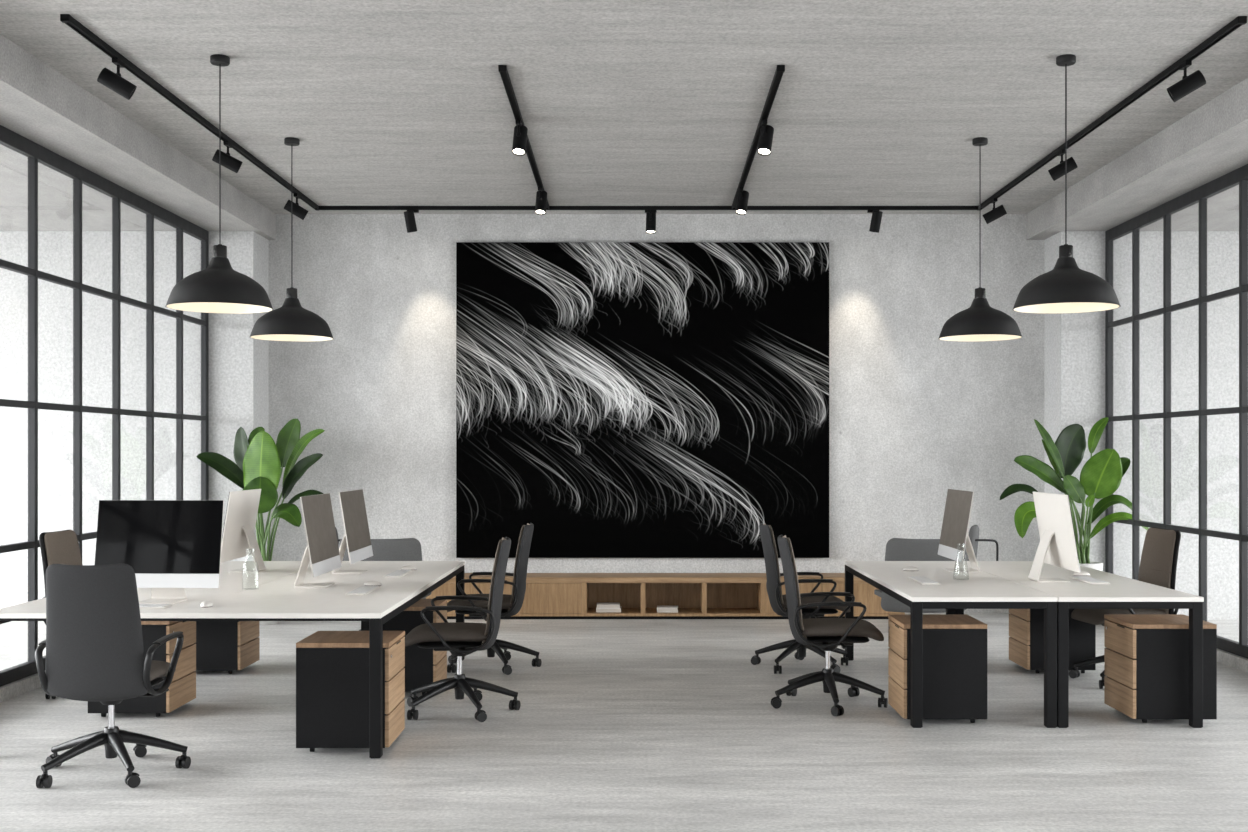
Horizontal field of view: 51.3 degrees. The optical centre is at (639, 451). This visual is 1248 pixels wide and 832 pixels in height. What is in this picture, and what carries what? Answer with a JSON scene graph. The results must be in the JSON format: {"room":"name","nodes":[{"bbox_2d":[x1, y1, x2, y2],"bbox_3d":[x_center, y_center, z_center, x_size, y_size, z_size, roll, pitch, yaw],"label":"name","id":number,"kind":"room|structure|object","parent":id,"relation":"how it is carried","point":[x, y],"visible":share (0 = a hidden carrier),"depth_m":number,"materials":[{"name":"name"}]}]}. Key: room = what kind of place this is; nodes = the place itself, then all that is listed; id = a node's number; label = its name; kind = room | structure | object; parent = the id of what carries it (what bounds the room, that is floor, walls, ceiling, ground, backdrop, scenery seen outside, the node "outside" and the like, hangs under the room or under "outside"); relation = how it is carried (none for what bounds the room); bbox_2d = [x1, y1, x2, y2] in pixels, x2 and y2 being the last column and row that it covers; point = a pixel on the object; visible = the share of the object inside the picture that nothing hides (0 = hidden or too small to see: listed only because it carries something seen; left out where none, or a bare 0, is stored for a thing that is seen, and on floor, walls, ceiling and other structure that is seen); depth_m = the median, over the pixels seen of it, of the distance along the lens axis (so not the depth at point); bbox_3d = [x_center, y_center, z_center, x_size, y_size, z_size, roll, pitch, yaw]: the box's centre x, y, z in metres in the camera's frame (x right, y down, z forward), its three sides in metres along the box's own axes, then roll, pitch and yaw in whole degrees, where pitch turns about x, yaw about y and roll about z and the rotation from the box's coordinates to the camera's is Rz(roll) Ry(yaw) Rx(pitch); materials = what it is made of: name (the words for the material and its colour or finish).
{"room":"open-plan office","nodes":[
{"label":"open-plan office","id":0,"kind":"room"},
{"bbox_2d":[0,231,268,608],"bbox_3d":[-7.100,-0.247,12.475,7.000,3.615,0.750,0,0,0],"label":"wall","id":1,"kind":"structure","parent":0,"point":[238,362],"depth_m":12.10,"materials":[{"name":"glass"}]},
{"bbox_2d":[0,673,40,702],"bbox_3d":[-4.040,1.518,7.605,0.120,0.085,8.990,0,0,0],"label":"trim","id":2,"kind":"structure","parent":1,"relation":"attached to","point":[11,690],"depth_m":8.34,"materials":[{"name":"concrete"}]},
{"bbox_2d":[0,125,208,686],"bbox_3d":[-4.040,-0.290,7.604,0.052,3.530,8.991,0,0,0],"label":"window","id":3,"kind":"structure","parent":1,"relation":"in","point":[36,153],"depth_m":9.55,"materials":[{"name":"black metal"}]},
{"bbox_2d":[0,0,1247,213],"bbox_3d":[0.108,-2.407,4.925,7.316,0.200,15.850,0,0,0],"label":"ceiling","id":4,"kind":"structure","parent":0,"point":[386,102],"depth_m":8.25,"materials":[{"name":"concrete"}]},
{"bbox_2d":[60,14,318,208],"bbox_3d":[-3.030,-2.288,9.507,0.048,0.038,5.326,0,0,0],"label":"ceiling track","id":5,"kind":"object","parent":4,"relation":"attached to","point":[67,19],"visible":1,"depth_m":8.37,"materials":[{"name":"black metal"}]},
{"bbox_2d":[97,58,136,99],"bbox_3d":[-3.036,-2.163,7.547,0.214,0.225,0.111,0,0,-26],"label":"track spotlight","id":6,"kind":"object","parent":5,"relation":"hanging from","point":[111,80],"visible":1,"depth_m":7.52,"materials":[{"name":"black metal"}]},
{"bbox_2d":[212,141,242,172],"bbox_3d":[-3.034,-2.164,9.558,0.215,0.221,0.112,0,0,-26],"label":"track spotlight","id":7,"kind":"object","parent":5,"relation":"hanging from","point":[229,162],"visible":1,"depth_m":9.53,"materials":[{"name":"black metal"}]},
{"bbox_2d":[284,193,307,219],"bbox_3d":[-3.036,-2.163,11.477,0.214,0.225,0.111,0,0,-26],"label":"track spotlight","id":8,"kind":"object","parent":5,"relation":"hanging from","point":[298,211],"visible":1,"depth_m":11.45,"materials":[{"name":"black metal"}]},
{"bbox_2d":[165,54,272,313],"bbox_3d":[-2.452,-1.573,7.590,0.600,1.467,0.600,0,0,0],"label":"pendant lamp","id":9,"kind":"object","parent":4,"relation":"hanging from","point":[218,288],"visible":1,"depth_m":7.47,"materials":[{"name":"black metal"}]},
{"bbox_2d":[213,244,226,257],"bbox_3d":[-2.452,-1.171,7.590,0.079,0.082,0.079,0,0,0],"label":"socket","id":10,"kind":"object","parent":9,"relation":"attached to","point":[219,251],"depth_m":7.56,"materials":[{"name":"black metal"}]},
{"bbox_2d":[250,137,333,340],"bbox_3d":[-2.565,-1.573,9.580,0.600,1.467,0.600,0,0,-17],"label":"pendant lamp","id":11,"kind":"object","parent":4,"relation":"hanging from","point":[291,321],"visible":1,"depth_m":9.45,"materials":[{"name":"black metal"}]},
{"bbox_2d":[286,287,296,297],"bbox_3d":[-2.565,-1.171,9.580,0.079,0.082,0.079,0,0,-17],"label":"socket","id":12,"kind":"object","parent":11,"relation":"attached to","point":[291,292],"depth_m":9.55,"materials":[{"name":"black metal"}]},
{"bbox_2d":[498,65,548,208],"bbox_3d":[-0.846,-2.288,9.957,0.048,0.038,4.426,0,0,-1],"label":"ceiling track","id":13,"kind":"object","parent":4,"relation":"attached to","point":[502,69],"visible":0.84,"depth_m":8.73,"materials":[{"name":"black metal"}]},
{"bbox_2d":[512,120,527,155],"bbox_3d":[-0.830,-2.161,8.979,0.103,0.228,0.168,0,0,0],"label":"track spotlight","id":14,"kind":"object","parent":13,"relation":"hanging from","point":[520,131],"visible":1,"depth_m":8.95,"materials":[{"name":"black metal"}]},
{"bbox_2d":[535,187,546,214],"bbox_3d":[-0.855,-2.162,11.228,0.103,0.227,0.166,0,0,0],"label":"track spotlight","id":15,"kind":"object","parent":13,"relation":"hanging from","point":[541,195],"visible":1,"depth_m":11.20,"materials":[{"name":"black metal"}]},
{"bbox_2d":[315,206,981,210],"bbox_3d":[0.079,-2.288,12.200,6.249,0.038,0.048,0,0,0],"label":"ceiling track","id":16,"kind":"object","parent":4,"relation":"attached to","point":[320,207],"visible":0.8,"depth_m":12.18,"materials":[{"name":"black metal"}]},
{"bbox_2d":[404,209,418,232],"bbox_3d":[-2.143,-2.163,12.165,0.113,0.224,0.144,0,0,21],"label":"track spotlight","id":17,"kind":"object","parent":16,"relation":"hanging from","point":[409,215],"visible":1,"depth_m":12.13,"materials":[{"name":"black metal"}]},
{"bbox_2d":[645,209,656,233],"bbox_3d":[0.100,-2.165,12.240,0.110,0.220,0.132,0,0,0],"label":"track spotlight","id":18,"kind":"object","parent":16,"relation":"hanging from","point":[650,213],"visible":1,"depth_m":12.20,"materials":[{"name":"black metal"}]},
{"bbox_2d":[867,209,882,232],"bbox_3d":[2.203,-2.163,12.165,0.113,0.224,0.144,0,0,-21],"label":"track spotlight","id":19,"kind":"object","parent":16,"relation":"hanging from","point":[876,218],"visible":1,"depth_m":12.13,"materials":[{"name":"black metal"}]},
{"bbox_2d":[732,65,784,208],"bbox_3d":[0.859,-2.288,9.957,0.048,0.038,4.426,0,0,0],"label":"ceiling track","id":20,"kind":"object","parent":4,"relation":"attached to","point":[780,69],"visible":0.9,"depth_m":8.95,"materials":[{"name":"black metal"}]},
{"bbox_2d":[736,187,748,214],"bbox_3d":[0.882,-2.161,11.226,0.094,0.228,0.169,0,0,25],"label":"track spotlight","id":21,"kind":"object","parent":20,"relation":"hanging from","point":[743,196],"visible":1,"depth_m":11.19,"materials":[{"name":"black metal"}]},
{"bbox_2d":[757,120,773,155],"bbox_3d":[0.866,-2.160,8.977,0.094,0.230,0.171,0,0,23],"label":"track spotlight","id":22,"kind":"object","parent":20,"relation":"hanging from","point":[766,131],"visible":1,"depth_m":8.94,"materials":[{"name":"black metal"}]},
{"bbox_2d":[938,137,1021,340],"bbox_3d":[2.506,-1.573,9.580,0.600,1.467,0.600,0,0,38],"label":"pendant lamp","id":23,"kind":"object","parent":4,"relation":"hanging from","point":[980,321],"visible":1,"depth_m":9.43,"materials":[{"name":"black metal"}]},
{"bbox_2d":[975,287,985,297],"bbox_3d":[2.506,-1.171,9.580,0.079,0.082,0.079,0,0,38],"label":"socket","id":24,"kind":"object","parent":23,"relation":"attached to","point":[980,292],"depth_m":9.55,"materials":[{"name":"black metal"}]},
{"bbox_2d":[1013,54,1120,313],"bbox_3d":[2.487,-1.573,7.590,0.600,1.467,0.600,0,0,-34],"label":"pendant lamp","id":25,"kind":"object","parent":4,"relation":"hanging from","point":[1067,288],"visible":1,"depth_m":7.47,"materials":[{"name":"black metal"}]},
{"bbox_2d":[1059,244,1072,257],"bbox_3d":[2.487,-1.171,7.590,0.079,0.082,0.079,0,0,-34],"label":"socket","id":26,"kind":"object","parent":25,"relation":"attached to","point":[1065,251],"depth_m":7.56,"materials":[{"name":"black metal"}]},
{"bbox_2d":[978,16,1246,208],"bbox_3d":[3.187,-2.288,9.522,0.048,0.038,5.296,0,0,0],"label":"ceiling track","id":27,"kind":"object","parent":4,"relation":"attached to","point":[1238,21],"visible":0.98,"depth_m":8.41,"materials":[{"name":"black metal"}]},
{"bbox_2d":[982,198,1006,223],"bbox_3d":[3.191,-2.164,11.698,0.215,0.222,0.112,0,0,26],"label":"track spotlight","id":28,"kind":"object","parent":27,"relation":"hanging from","point":[995,213],"visible":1,"depth_m":11.66,"materials":[{"name":"black metal"}]},
{"bbox_2d":[1048,149,1077,180],"bbox_3d":[3.193,-2.163,9.817,0.214,0.224,0.112,0,0,26],"label":"track spotlight","id":29,"kind":"object","parent":27,"relation":"hanging from","point":[1058,171],"visible":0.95,"depth_m":9.79,"materials":[{"name":"black metal"}]},
{"bbox_2d":[1167,60,1205,101],"bbox_3d":[3.193,-2.163,7.597,0.214,0.225,0.111,0,0,26],"label":"track spotlight","id":30,"kind":"object","parent":27,"relation":"hanging from","point":[1187,85],"visible":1,"depth_m":7.57,"materials":[{"name":"black metal"}]},
{"bbox_2d":[0,613,1247,831],"bbox_3d":[0.150,1.660,4.925,21.500,0.200,15.850,0,0,0],"label":"floor","id":31,"kind":"structure","parent":0,"point":[621,725],"depth_m":6.73,"materials":[{"name":"concrete"}]},
{"bbox_2d":[39,530,81,698],"bbox_3d":[-3.596,1.040,8.527,0.703,1.040,0.731,0,0,7],"label":"office chair","id":32,"kind":"object","parent":31,"relation":"on","point":[57,547],"visible":0.16,"depth_m":8.53,"materials":[{"name":"black fabric"}]},
{"bbox_2d":[44,530,81,565],"bbox_3d":[-3.783,0.837,8.546,0.142,0.632,0.432,0,0,7],"label":"chair backrest","id":33,"kind":"object","parent":32,"relation":"on","point":[60,547],"depth_m":8.56,"materials":[{"name":"brown fabric"}]},
{"bbox_2d":[35,563,190,787],"bbox_3d":[-2.576,1.040,6.353,0.711,1.040,0.683,0,0,-2],"label":"office chair","id":34,"kind":"object","parent":31,"relation":"on","point":[93,643],"visible":1,"depth_m":6.08,"materials":[{"name":"grey fabric"}]},
{"bbox_2d":[88,621,195,716],"bbox_3d":[-2.987,1.272,7.830,0.486,0.575,0.460,0,0,0],"label":"drawer pedestal","id":35,"kind":"object","parent":31,"relation":"on","point":[182,688],"visible":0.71,"depth_m":7.60,"materials":[{"name":"brown wood"}]},
{"bbox_2d":[194,621,259,673],"bbox_3d":[-3.027,1.272,9.310,0.486,0.575,0.460,0,0,0],"label":"drawer pedestal","id":36,"kind":"object","parent":31,"relation":"on","point":[229,646],"visible":0.5,"depth_m":9.08,"materials":[{"name":"brown wood"}]},
{"bbox_2d":[0,561,464,757],"bbox_3d":[-2.333,1.190,8.193,2.031,0.740,3.171,0,0,0],"label":"desk","id":37,"kind":"object","parent":31,"relation":"on","point":[269,594],"visible":0.65,"depth_m":7.33,"materials":[{"name":"white laminate"}]},
{"bbox_2d":[139,604,171,608],"bbox_3d":[-2.700,0.814,6.860,0.420,0.012,0.114,0,0,0],"label":"keyboard","id":38,"kind":"object","parent":37,"relation":"on","point":[141,606],"visible":0.34,"depth_m":6.82,"materials":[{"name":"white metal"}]},
{"bbox_2d":[95,500,223,603],"bbox_3d":[-2.614,0.541,7.110,0.690,0.557,0.200,0,0,2],"label":"desktop computer","id":39,"kind":"object","parent":37,"relation":"on","point":[171,547],"visible":0.87,"depth_m":7.06,"materials":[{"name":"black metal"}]},
{"bbox_2d":[200,601,212,607],"bbox_3d":[-2.300,0.805,6.900,0.062,0.031,0.112,0,0,-9],"label":"computer mouse","id":40,"kind":"object","parent":37,"relation":"on","point":[205,604],"visible":1,"depth_m":6.86,"materials":[{"name":"white plastic"}]},
{"bbox_2d":[221,489,265,572],"bbox_3d":[-2.705,0.541,8.950,0.200,0.557,0.690,0,0,0],"label":"desktop computer","id":41,"kind":"object","parent":37,"relation":"on","point":[238,536],"visible":0.92,"depth_m":8.87,"materials":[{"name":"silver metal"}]},
{"bbox_2d":[294,493,340,587],"bbox_3d":[-1.995,0.541,7.960,0.200,0.557,0.690,0,0,0],"label":"desktop computer","id":42,"kind":"object","parent":37,"relation":"on","point":[322,550],"visible":1,"depth_m":7.91,"materials":[{"name":"silver metal"}]},
{"bbox_2d":[332,489,372,573],"bbox_3d":[-1.975,0.541,8.850,0.200,0.557,0.690,0,0,0],"label":"desktop computer","id":43,"kind":"object","parent":37,"relation":"on","point":[356,537],"visible":0.98,"depth_m":8.81,"materials":[{"name":"silver metal"}]},
{"bbox_2d":[346,586,379,594],"bbox_3d":[-1.630,0.814,7.660,0.114,0.012,0.420,0,0,0],"label":"keyboard","id":44,"kind":"object","parent":37,"relation":"on","point":[363,590],"visible":1,"depth_m":7.59,"materials":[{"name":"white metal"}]},
{"bbox_2d":[364,581,381,585],"bbox_3d":[-1.640,0.805,7.980,0.112,0.031,0.062,0,0,11],"label":"computer mouse","id":45,"kind":"object","parent":37,"relation":"on","point":[368,583],"visible":1,"depth_m":7.96,"materials":[{"name":"white plastic"}]},
{"bbox_2d":[384,570,411,576],"bbox_3d":[-1.620,0.814,8.720,0.114,0.012,0.420,0,0,0],"label":"keyboard","id":46,"kind":"object","parent":37,"relation":"on","point":[397,573],"visible":1,"depth_m":8.65,"materials":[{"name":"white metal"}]},
{"bbox_2d":[401,565,416,569],"bbox_3d":[-1.610,0.805,9.050,0.112,0.031,0.062,0,0,0],"label":"computer mouse","id":47,"kind":"object","parent":37,"relation":"on","point":[408,567],"visible":0.98,"depth_m":9.03,"materials":[{"name":"white plastic"}]},
{"bbox_2d":[196,419,324,624],"bbox_3d":[-3.418,0.625,11.827,1.180,1.870,0.440,0,0,0],"label":"potted plant","id":48,"kind":"object","parent":31,"relation":"on","point":[260,462],"visible":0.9,"depth_m":11.78,"materials":[{"name":"green plant"}]},
{"bbox_2d":[296,631,404,751],"bbox_3d":[-1.532,1.272,6.935,0.486,0.575,0.460,0,0,0],"label":"drawer pedestal","id":49,"kind":"object","parent":31,"relation":"on","point":[332,667],"visible":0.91,"depth_m":6.71,"materials":[{"name":"brown wood"}]},
{"bbox_2d":[335,527,431,630],"bbox_3d":[-2.349,1.097,11.286,1.058,0.925,0.677,0,0,2],"label":"lounge chair","id":50,"kind":"object","parent":31,"relation":"on","point":[404,549],"visible":0.09,"depth_m":10.96,"materials":[{"name":"grey fabric"}]},
{"bbox_2d":[361,599,446,694],"bbox_3d":[-1.532,1.272,8.500,0.486,0.575,0.460,0,0,0],"label":"drawer pedestal","id":51,"kind":"object","parent":31,"relation":"on","point":[423,666],"visible":0.35,"depth_m":8.27,"materials":[{"name":"brown wood"}]},
{"bbox_2d":[405,537,520,721],"bbox_3d":[-1.072,1.040,7.834,0.699,1.040,0.699,0,0,-3],"label":"office chair","id":52,"kind":"object","parent":31,"relation":"on","point":[459,638],"visible":1,"depth_m":7.66,"materials":[{"name":"black fabric"}]},
{"bbox_2d":[482,537,506,643],"bbox_3d":[-0.871,0.837,7.831,0.142,0.632,0.432,0,0,-3],"label":"chair backrest","id":53,"kind":"object","parent":52,"relation":"on","point":[500,562],"depth_m":7.65,"materials":[{"name":"black fabric"}]},
{"bbox_2d":[447,523,541,674],"bbox_3d":[-1.068,1.040,9.435,0.701,1.040,0.698,0,0,1],"label":"office chair","id":54,"kind":"object","parent":31,"relation":"on","point":[511,604],"visible":0.79,"depth_m":9.24,"materials":[{"name":"black plastic"}]},
{"bbox_2d":[508,523,529,610],"bbox_3d":[-0.866,0.837,9.416,0.142,0.632,0.432,0,0,1],"label":"chair backrest","id":55,"kind":"object","parent":54,"relation":"on","point":[523,548],"depth_m":9.24,"materials":[{"name":"black fabric"}]},
{"bbox_2d":[426,573,904,618],"bbox_3d":[0.126,1.364,12.330,4.682,0.392,0.460,0,0,0],"label":"sideboard","id":56,"kind":"object","parent":31,"relation":"on","point":[547,595],"visible":0.52,"depth_m":12.11,"materials":[{"name":"brown wood"}]},
{"bbox_2d":[596,606,621,611],"bbox_3d":[-0.293,1.485,12.280,0.235,0.038,0.170,0,0,0],"label":"book","id":57,"kind":"object","parent":56,"relation":"on","point":[597,609],"visible":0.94,"depth_m":12.20,"materials":[{"name":"white paper"}]},
{"bbox_2d":[597,603,619,607],"bbox_3d":[-0.299,1.448,12.275,0.215,0.034,0.160,0,0,-3],"label":"book","id":58,"kind":"object","parent":57,"relation":"on","point":[599,605],"visible":1,"depth_m":12.20,"materials":[{"name":"white paper"}]},
{"bbox_2d":[657,606,677,611],"bbox_3d":[0.261,1.481,12.260,0.200,0.046,0.150,0,0,2],"label":"book","id":59,"kind":"object","parent":56,"relation":"on","point":[659,608],"visible":1,"depth_m":12.19,"materials":[{"name":"white paper"}]},
{"bbox_2d":[751,523,850,673],"bbox_3d":[1.173,1.040,9.449,0.711,1.040,0.688,0,0,-2],"label":"office chair","id":60,"kind":"object","parent":31,"relation":"on","point":[778,602],"visible":0.84,"depth_m":9.25,"materials":[{"name":"black plastic"}]},
{"bbox_2d":[763,523,785,610],"bbox_3d":[0.961,0.837,9.414,0.142,0.632,0.432,0,0,-2],"label":"chair backrest","id":61,"kind":"object","parent":60,"relation":"on","point":[773,574],"depth_m":9.24,"materials":[{"name":"black fabric"}]},
{"bbox_2d":[771,535,887,715],"bbox_3d":[1.159,1.040,7.994,0.717,1.040,0.695,0,0,2],"label":"office chair","id":62,"kind":"object","parent":31,"relation":"on","point":[827,634],"visible":1,"depth_m":7.88,"materials":[{"name":"black plastic"}]},
{"bbox_2d":[783,535,806,638],"bbox_3d":[0.946,0.837,8.039,0.142,0.632,0.432,0,0,2],"label":"chair backrest","id":63,"kind":"object","parent":62,"relation":"on","point":[793,594],"depth_m":7.85,"materials":[{"name":"black fabric"}]},
{"bbox_2d":[874,525,998,612],"bbox_3d":[2.579,1.097,11.286,1.058,0.925,0.677,0,0,-2],"label":"office chair","id":64,"kind":"object","parent":31,"relation":"on","point":[897,549],"visible":0.33,"depth_m":10.98,"materials":[{"name":"grey fabric"}]},
{"bbox_2d":[888,614,986,722],"bbox_3d":[1.742,1.272,7.655,0.486,0.575,0.460,0,0,0],"label":"drawer pedestal","id":65,"kind":"object","parent":31,"relation":"on","point":[954,645],"visible":0.88,"depth_m":7.42,"materials":[{"name":"brown wood"}]},
{"bbox_2d":[844,561,1057,727],"bbox_3d":[1.948,1.190,8.559,0.821,0.740,2.439,0,0,0],"label":"desk","id":66,"kind":"object","parent":31,"relation":"on","point":[956,590],"visible":0.9,"depth_m":7.43,"materials":[{"name":"white laminate"}]},
{"bbox_2d":[903,566,918,570],"bbox_3d":[1.870,0.805,8.980,0.112,0.031,0.062,0,0,0],"label":"computer mouse","id":67,"kind":"object","parent":66,"relation":"on","point":[909,568],"visible":1,"depth_m":8.96,"materials":[{"name":"white plastic"}]},
{"bbox_2d":[908,576,939,584],"bbox_3d":[1.800,0.814,8.250,0.114,0.012,0.420,0,0,0],"label":"keyboard","id":68,"kind":"object","parent":66,"relation":"on","point":[922,580],"visible":1,"depth_m":8.18,"materials":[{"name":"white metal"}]},
{"bbox_2d":[938,489,979,571],"bbox_3d":[2.220,0.541,8.970,0.200,0.557,0.690,0,0,0],"label":"desktop computer","id":69,"kind":"object","parent":66,"relation":"on","point":[958,506],"visible":1,"depth_m":8.93,"materials":[{"name":"silver metal"}]},
{"bbox_2d":[1009,609,1095,672],"bbox_3d":[2.947,1.272,9.330,0.486,0.575,0.460,0,0,0],"label":"drawer pedestal","id":70,"kind":"object","parent":31,"relation":"on","point":[1026,626],"visible":0.54,"depth_m":9.10,"materials":[{"name":"brown wood"}]},
{"bbox_2d":[1000,417,1148,626],"bbox_3d":[3.876,0.622,11.694,1.332,1.875,0.378,0,0,0],"label":"potted plant","id":71,"kind":"object","parent":31,"relation":"on","point":[1102,474],"visible":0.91,"depth_m":11.65,"materials":[{"name":"green plant"}]},
{"bbox_2d":[955,561,1203,727],"bbox_3d":[2.772,1.190,8.559,0.821,0.740,2.439,0,0,0],"label":"desk","id":72,"kind":"object","parent":31,"relation":"on","point":[1122,592],"visible":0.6,"depth_m":7.36,"materials":[{"name":"white laminate"}]},
{"bbox_2d":[1028,492,1080,581],"bbox_3d":[2.605,0.541,8.290,0.200,0.557,0.690,0,0,0],"label":"desktop computer","id":73,"kind":"object","parent":72,"relation":"on","point":[1057,546],"visible":1,"depth_m":8.21,"materials":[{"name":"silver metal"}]},
{"bbox_2d":[1073,571,1089,575],"bbox_3d":[2.930,0.805,8.620,0.112,0.031,0.062,0,0,0],"label":"computer mouse","id":74,"kind":"object","parent":72,"relation":"on","point":[1082,573],"visible":0.89,"depth_m":8.60,"materials":[{"name":"white plastic"}]},
{"bbox_2d":[1069,576,1109,583],"bbox_3d":[2.860,0.814,8.280,0.114,0.012,0.420,0,0,0],"label":"keyboard","id":75,"kind":"object","parent":72,"relation":"on","point":[1087,579],"visible":1,"depth_m":8.24,"materials":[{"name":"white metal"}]},
{"bbox_2d":[1069,527,1180,688],"bbox_3d":[3.321,1.040,8.801,0.690,1.040,0.697,0,0,-8],"label":"office chair","id":76,"kind":"object","parent":31,"relation":"on","point":[1159,557],"visible":0.34,"depth_m":8.77,"materials":[{"name":"black fabric"}]},
{"bbox_2d":[1138,528,1175,613],"bbox_3d":[3.512,0.837,8.830,0.142,0.632,0.432,0,0,-8],"label":"chair backrest","id":77,"kind":"object","parent":76,"relation":"on","point":[1158,557],"depth_m":8.82,"materials":[{"name":"brown fabric"}]},
{"bbox_2d":[1104,614,1216,722],"bbox_3d":[3.052,1.272,7.655,0.486,0.575,0.460,0,0,0],"label":"drawer pedestal","id":78,"kind":"object","parent":31,"relation":"on","point":[1146,656],"visible":0.89,"depth_m":7.42,"materials":[{"name":"brown wood"}]},
{"bbox_2d":[269,214,1043,612],"bbox_3d":[0.160,-0.373,12.725,7.520,3.867,0.250,0,0,0],"label":"wall","id":79,"kind":"structure","parent":0,"point":[915,416],"depth_m":12.60,"materials":[{"name":"concrete"}]},
{"bbox_2d":[0,34,275,239],"bbox_3d":[-7.065,-2.281,4.925,7.070,0.452,15.850,0,0,0],"label":"beam","id":80,"kind":"structure","parent":79,"relation":"attached to","point":[38,103],"depth_m":9.56,"materials":[{"name":"concrete"}]},
{"bbox_2d":[456,242,828,557],"bbox_3d":[0.027,-0.501,12.569,3.600,3.046,0.055,0,0,0],"label":"wall art","id":81,"kind":"object","parent":79,"relation":"attached to","point":[614,399],"visible":1,"depth_m":12.54,"materials":[{"name":"black fabric"}]},
{"bbox_2d":[1026,78,1247,239],"bbox_3d":[7.323,-2.281,4.925,7.154,0.452,15.850,0,0,0],"label":"beam","id":82,"kind":"structure","parent":79,"relation":"attached to","point":[1210,142],"depth_m":10.03,"materials":[{"name":"concrete"}]},
{"bbox_2d":[1044,231,1238,619],"bbox_3d":[7.410,-0.247,12.475,6.980,3.615,0.750,0,0,0],"label":"wall","id":83,"kind":"structure","parent":0,"point":[1074,343],"depth_m":12.10,"materials":[{"name":"glass"}]},
{"bbox_2d":[1105,164,1247,658],"bbox_3d":[4.356,-0.290,7.670,0.052,3.530,8.861,0,0,0],"label":"window","id":84,"kind":"structure","parent":83,"relation":"in","point":[1239,176],"depth_m":10.36,"materials":[{"name":"black metal"}]},
{"bbox_2d":[1217,649,1247,672],"bbox_3d":[4.356,1.518,7.655,0.120,0.085,8.890,0,0,0],"label":"trim","id":85,"kind":"structure","parent":83,"relation":"attached to","point":[1235,661],"depth_m":9.43,"materials":[{"name":"concrete"}]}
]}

